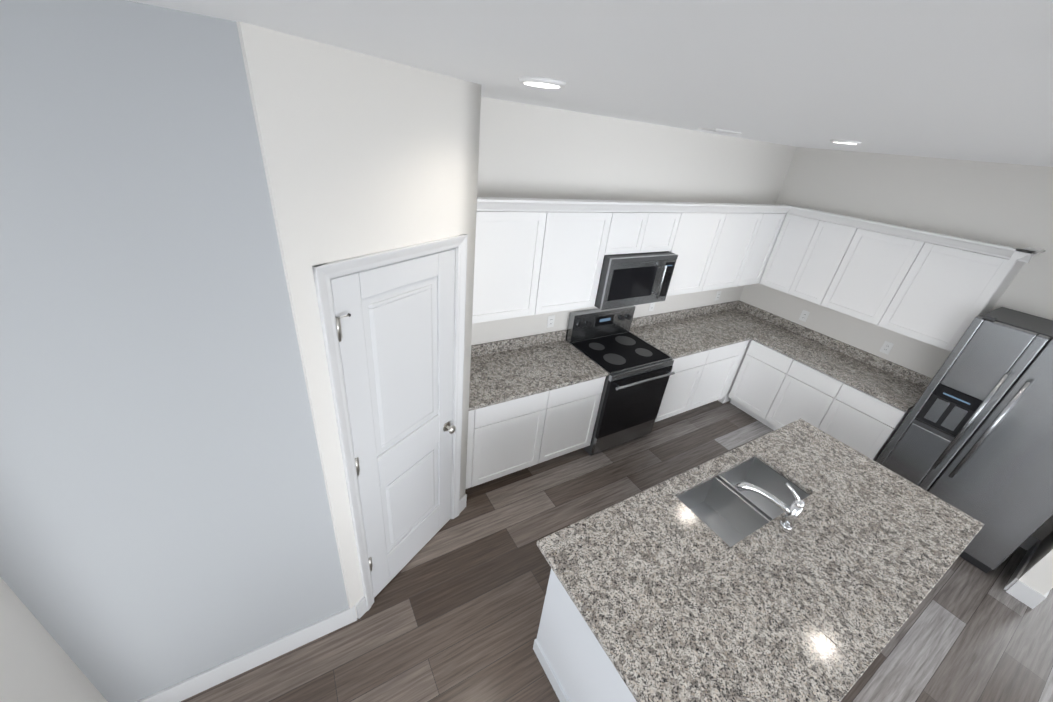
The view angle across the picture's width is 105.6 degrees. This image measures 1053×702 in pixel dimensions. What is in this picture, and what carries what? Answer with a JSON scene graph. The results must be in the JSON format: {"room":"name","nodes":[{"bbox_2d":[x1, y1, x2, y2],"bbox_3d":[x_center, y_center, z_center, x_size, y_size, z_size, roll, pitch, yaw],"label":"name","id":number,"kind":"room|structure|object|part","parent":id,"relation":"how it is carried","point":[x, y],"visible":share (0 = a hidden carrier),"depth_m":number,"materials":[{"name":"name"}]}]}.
{"room":"kitchen","nodes":[
{"label":"kitchen","id":0,"kind":"room"},
{"bbox_2d":[0,577,107,701],"bbox_3d":[-0.161,1.989,-1.189,0.120,2.750,6.649,-11,33,-29],"label":"wall","id":1,"kind":"structure","parent":0,"point":[37,664],"depth_m":1.36,"materials":[{"name":"white paint"}]},
{"bbox_2d":[0,0,480,701],"bbox_3d":[-1.196,0.108,2.074,1.874,2.750,1.172,-11,33,-29],"label":"wall","id":2,"kind":"structure","parent":0,"point":[188,200],"depth_m":1.30,"materials":[{"name":"white paint"}]},
{"bbox_2d":[136,605,356,701],"bbox_3d":[-1.399,1.585,2.063,0.972,0.135,0.014,-11,33,-29],"label":"baseboard","id":3,"kind":"structure","parent":2,"relation":"attached to","point":[187,688],"depth_m":2.05,"materials":[{"name":"white wood"}]},
{"bbox_2d":[312,234,467,618],"bbox_3d":[-0.669,0.449,2.245,0.135,2.097,0.989,21,31,24],"label":"door frame","id":4,"kind":"structure","parent":2,"relation":"attached to","point":[324,273],"depth_m":1.89,"materials":[{"name":"white wood"}]},
{"bbox_2d":[330,248,455,597],"bbox_3d":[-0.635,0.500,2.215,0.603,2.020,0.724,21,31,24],"label":"pantry door","id":5,"kind":"structure","parent":2,"relation":"in","point":[396,345],"depth_m":2.06,"materials":[{"name":"white wood"}]},
{"bbox_3d":[-0.630,0.438,2.175,0.621,1.591,0.348,-11,33,-29],"label":"pantry door hardware","id":6,"kind":"part","parent":5,"relation":"part of","materials":[{"name":"silver metal"}]},
{"bbox_2d":[471,301,737,355],"bbox_3d":[0.985,-0.270,4.104,3.960,0.102,0.020,-11,33,-29],"label":"backsplash","id":7,"kind":"structure","parent":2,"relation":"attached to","point":[544,338],"depth_m":3.70,"materials":[{"name":"grey stone"}]},
{"bbox_2d":[128,0,1052,166],"bbox_3d":[2.983,-0.146,0.417,7.778,0.100,7.807,-11,33,-29],"label":"ceiling","id":8,"kind":"structure","parent":0,"point":[971,80],"depth_m":0.88,"materials":[{"name":"white paint"}]},
{"bbox_2d":[518,76,565,88],"bbox_3d":[0.057,-0.975,1.454,0.176,0.015,0.176,-11,33,-29],"label":"recessed light","id":9,"kind":"object","parent":8,"relation":"in","point":[541,82],"visible":1,"depth_m":1.41,"materials":[{"name":"white plastic"}]},
{"bbox_2d":[698,128,740,133],"bbox_3d":[1.452,-1.654,3.002,0.300,0.010,0.160,-11,33,-29],"label":"ceiling vent","id":10,"kind":"object","parent":8,"relation":"in","point":[719,130],"visible":1,"depth_m":2.96,"materials":[{"name":"white metal"}]},
{"bbox_2d":[830,139,860,143],"bbox_3d":[2.105,-1.380,2.638,0.176,0.015,0.176,-11,33,-29],"label":"recessed light","id":11,"kind":"object","parent":8,"relation":"in","point":[844,141],"visible":1,"depth_m":2.59,"materials":[{"name":"white"}]},
{"bbox_2d":[181,400,1052,701],"bbox_3d":[2.698,2.349,1.765,7.778,0.100,7.807,-11,33,-29],"label":"floor","id":12,"kind":"structure","parent":0,"point":[453,612],"depth_m":2.52,"materials":[{"name":"wood"}]},
{"bbox_2d":[466,388,557,488],"bbox_3d":[-0.294,0.588,3.352,0.753,0.882,0.627,-11,33,-29],"label":"base cabinet","id":13,"kind":"object","parent":12,"relation":"on","point":[534,399],"depth_m":3.10,"materials":[{"name":"white wood"}]},
{"bbox_2d":[469,340,607,411],"bbox_3d":[-0.024,0.150,3.252,1.263,0.031,0.646,-11,33,-29],"label":"countertop","id":14,"kind":"structure","parent":13,"relation":"on","point":[499,377],"depth_m":3.20,"materials":[{"name":"grey stone"}]},
{"bbox_2d":[546,376,605,460],"bbox_3d":[0.197,0.495,3.628,0.631,0.882,0.627,-11,33,-29],"label":"base cabinet","id":15,"kind":"object","parent":12,"relation":"on","point":[575,415],"depth_m":3.41,"materials":[{"name":"white wood"}]},
{"bbox_2d":[566,306,674,455],"bbox_3d":[0.847,0.277,3.845,0.756,1.190,0.741,-11,33,-29],"label":"range","id":16,"kind":"object","parent":12,"relation":"on","point":[637,369],"visible":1,"depth_m":3.68,"materials":[{"name":"black metal"}]},
{"bbox_2d":[533,420,808,701],"bbox_3d":[1.257,1.312,2.341,2.279,0.882,0.924,-11,33,-29],"label":"kitchen island","id":17,"kind":"object","parent":12,"relation":"on","point":[741,499],"depth_m":2.12,"materials":[{"name":"white wood"}]},
{"bbox_2d":[537,418,984,701],"bbox_3d":[1.312,0.944,2.066,2.342,0.031,1.030,-11,33,-29],"label":"island countertop","id":18,"kind":"structure","parent":17,"relation":"on","point":[797,609],"depth_m":1.82,"materials":[{"name":"grey stone"}]},
{"bbox_2d":[659,455,814,580],"bbox_3d":[1.231,0.932,2.335,0.814,0.215,0.379,-11,33,-29],"label":"sink","id":19,"kind":"object","parent":18,"relation":"in","point":[733,514],"depth_m":2.40,"materials":[{"name":"silver metal"}]},
{"bbox_2d":[736,481,804,530],"bbox_3d":[1.277,0.762,2.096,0.163,0.252,0.288,-11,33,-29],"label":"faucet","id":20,"kind":"object","parent":18,"relation":"on","point":[786,522],"depth_m":2.07,"materials":[{"name":"silver metal"}]},
{"bbox_2d":[637,336,705,421],"bbox_3d":[1.413,0.264,4.313,0.661,0.882,0.627,-11,33,-29],"label":"base cabinet","id":21,"kind":"object","parent":12,"relation":"on","point":[680,384],"depth_m":4.06,"materials":[{"name":"white wood"}]},
{"bbox_2d":[686,340,757,410],"bbox_3d":[1.944,0.181,4.580,0.781,0.882,0.691,-11,33,-29],"label":"base cabinet","id":22,"kind":"object","parent":12,"relation":"on","point":[723,368],"depth_m":4.37,"materials":[{"name":"white wood"}]},
{"bbox_2d":[629,308,781,359],"bbox_3d":[2.008,-0.235,4.396,1.929,0.031,0.646,-11,33,-29],"label":"countertop","id":23,"kind":"structure","parent":22,"relation":"on","point":[690,336],"depth_m":4.28,"materials":[{"name":"grey stone"}]},
{"bbox_2d":[733,344,785,419],"bbox_3d":[2.807,0.318,4.509,0.627,0.882,0.521,-11,33,-29],"label":"base cabinet","id":24,"kind":"object","parent":12,"relation":"on","point":[764,365],"depth_m":4.37,"materials":[{"name":"white wood"}]},
{"bbox_2d":[758,356,833,430],"bbox_3d":[3.022,0.513,4.193,0.627,0.882,0.580,-11,33,-29],"label":"base cabinet","id":25,"kind":"object","parent":12,"relation":"on","point":[796,393],"depth_m":4.06,"materials":[{"name":"white wood"}]},
{"bbox_2d":[810,380,914,460],"bbox_3d":[3.242,0.713,3.870,0.627,0.882,0.539,-11,33,-29],"label":"base cabinet","id":26,"kind":"object","parent":12,"relation":"on","point":[865,424],"depth_m":3.62,"materials":[{"name":"white wood"}]},
{"bbox_2d":[754,328,925,411],"bbox_3d":[3.068,0.122,3.960,0.646,0.031,1.384,-11,33,-29],"label":"countertop","id":27,"kind":"structure","parent":26,"relation":"on","point":[886,387],"depth_m":3.84,"materials":[{"name":"grey stone"}]},
{"bbox_2d":[876,307,1052,572],"bbox_3d":[3.596,0.672,3.071,0.712,1.780,0.907,-11,33,-29],"label":"fridge","id":28,"kind":"object","parent":12,"relation":"on","point":[972,436],"visible":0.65,"depth_m":2.89,"materials":[{"name":"grey metal"}]},
{"bbox_2d":[471,97,796,344],"bbox_3d":[0.236,-0.519,3.538,5.958,2.750,0.120,-11,33,-29],"label":"wall","id":29,"kind":"structure","parent":0,"point":[531,151],"depth_m":3.25,"materials":[{"name":"white paint"}]},
{"bbox_2d":[472,197,559,323],"bbox_3d":[-0.241,-0.663,2.822,0.739,0.840,0.322,-11,33,-29],"label":"upper cabinet","id":30,"kind":"object","parent":29,"relation":"attached to","point":[534,256],"depth_m":2.73,"materials":[{"name":"white wood"}]},
{"bbox_2d":[547,315,554,327],"bbox_3d":[0.220,-0.266,3.596,0.072,0.116,0.007,-11,33,-29],"label":"electrical outlet","id":31,"kind":"object","parent":29,"relation":"attached to","point":[550,321],"visible":1,"depth_m":3.59,"materials":[{"name":"white plastic"}]},
{"bbox_2d":[544,199,615,312],"bbox_3d":[0.252,-0.756,3.099,0.647,0.840,0.322,-11,33,-29],"label":"upper cabinet","id":32,"kind":"object","parent":29,"relation":"attached to","point":[583,227],"depth_m":3.00,"materials":[{"name":"white wood"}]},
{"bbox_2d":[608,200,659,254],"bbox_3d":[0.738,-1.034,3.258,0.433,0.407,0.322,-11,33,-29],"label":"upper cabinet","id":33,"kind":"object","parent":29,"relation":"attached to","point":[632,227],"depth_m":3.15,"materials":[{"name":"white wood"}]},
{"bbox_2d":[594,251,677,309],"bbox_3d":[0.872,-0.660,3.485,0.754,0.424,0.459,-11,33,-29],"label":"microwave","id":34,"kind":"object","parent":33,"relation":"attached to","point":[631,279],"visible":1,"depth_m":3.31,"materials":[{"name":"grey metal"}]},
{"bbox_2d":[648,302,655,310],"bbox_3d":[1.327,-0.476,4.220,0.072,0.116,0.007,-11,33,-29],"label":"electrical outlet","id":35,"kind":"object","parent":29,"relation":"attached to","point":[651,306],"visible":0.96,"depth_m":4.22,"materials":[{"name":"white plastic"}]},
{"bbox_2d":[648,202,687,251],"bbox_3d":[1.021,-1.087,3.417,0.432,0.407,0.322,-11,33,-29],"label":"upper cabinet","id":36,"kind":"object","parent":29,"relation":"attached to","point":[669,216],"depth_m":3.34,"materials":[{"name":"white wood"}]},
{"bbox_2d":[666,202,735,295],"bbox_3d":[1.475,-0.988,3.788,0.675,0.840,0.322,-11,33,-29],"label":"upper cabinet","id":37,"kind":"object","parent":29,"relation":"attached to","point":[704,227],"depth_m":3.68,"materials":[{"name":"white wood"}]},
{"bbox_2d":[714,291,721,300],"bbox_3d":[2.282,-0.657,4.757,0.072,0.116,0.007,-11,33,-29],"label":"electrical outlet","id":38,"kind":"object","parent":29,"relation":"attached to","point":[717,295],"visible":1,"depth_m":4.75,"materials":[{"name":"white plastic"}]},
{"bbox_2d":[708,204,771,289],"bbox_3d":[1.968,-1.081,4.065,0.710,0.840,0.322,-11,33,-29],"label":"upper cabinet","id":39,"kind":"object","parent":29,"relation":"attached to","point":[744,220],"depth_m":3.96,"materials":[{"name":"white wood"}]},
{"bbox_2d":[736,204,791,286],"bbox_3d":[2.391,-1.147,4.276,0.484,0.840,0.375,-11,33,-29],"label":"upper cabinet","id":40,"kind":"object","parent":29,"relation":"attached to","point":[770,225],"depth_m":4.18,"materials":[{"name":"white wood"}]},
{"bbox_2d":[739,147,1052,538],"bbox_3d":[4.671,0.754,2.122,0.120,2.750,7.567,-11,33,-29],"label":"wall","id":41,"kind":"structure","parent":0,"point":[1007,204],"depth_m":3.52,"materials":[{"name":"white paint"}]},
{"bbox_2d":[760,205,827,294],"bbox_3d":[2.853,-1.061,4.215,0.382,0.840,0.400,-11,33,-29],"label":"upper cabinet","id":42,"kind":"object","parent":41,"relation":"attached to","point":[803,227],"depth_m":4.12,"materials":[{"name":"white wood"}]},
{"bbox_2d":[799,310,809,321],"bbox_3d":[3.080,-0.389,4.430,0.007,0.116,0.072,-11,33,-29],"label":"electrical outlet","id":43,"kind":"object","parent":41,"relation":"attached to","point":[804,315],"visible":1,"depth_m":4.43,"materials":[{"name":"white plastic"}]},
{"bbox_2d":[792,212,851,301],"bbox_3d":[3.038,-0.921,3.996,0.322,0.840,0.442,-11,33,-29],"label":"upper cabinet","id":44,"kind":"object","parent":41,"relation":"attached to","point":[836,225],"depth_m":3.91,"materials":[{"name":"white wood"}]},
{"bbox_2d":[738,300,932,387],"bbox_3d":[3.187,-0.130,4.310,0.020,0.102,2.010,-11,33,-29],"label":"backsplash","id":45,"kind":"structure","parent":41,"relation":"attached to","point":[867,358],"depth_m":4.16,"materials":[{"name":"grey stone"}]},
{"bbox_2d":[812,217,919,321],"bbox_3d":[3.246,-0.733,3.691,0.322,0.840,0.613,-11,33,-29],"label":"upper cabinet","id":46,"kind":"object","parent":41,"relation":"attached to","point":[868,255],"depth_m":3.65,"materials":[{"name":"white wood"}]},
{"bbox_2d":[880,341,893,354],"bbox_3d":[3.473,-0.032,3.852,0.007,0.116,0.072,-11,33,-29],"label":"electrical outlet","id":47,"kind":"object","parent":41,"relation":"attached to","point":[886,347],"visible":1,"depth_m":3.85,"materials":[{"name":"white plastic"}]},
{"bbox_2d":[868,230,1037,351],"bbox_3d":[3.488,-0.513,3.335,0.322,0.840,0.593,-11,33,-29],"label":"upper cabinet","id":48,"kind":"object","parent":41,"relation":"attached to","point":[943,282],"depth_m":3.22,"materials":[{"name":"white wood"}]},
{"bbox_2d":[1009,527,1052,594],"bbox_3d":[3.979,0.526,2.398,0.690,2.750,0.125,-11,33,-29],"label":"wall","id":49,"kind":"structure","parent":0,"point":[1038,573],"depth_m":2.79,"materials":[{"name":"white paint"}]},
{"bbox_2d":[1004,536,1040,594],"bbox_3d":[3.811,1.634,3.075,0.722,0.135,0.030,-11,33,-29],"label":"baseboard","id":50,"kind":"structure","parent":49,"relation":"attached to","point":[1033,543],"depth_m":3.03,"materials":[{"name":"white wood"}]},
{"bbox_2d":[1024,588,1048,608],"bbox_3d":[4.616,1.564,3.377,2.422,0.135,0.016,-11,33,-29],"label":"baseboard","id":51,"kind":"structure","parent":49,"relation":"attached to","point":[1036,598],"depth_m":2.80,"materials":[{"name":"white wood"}]}
]}

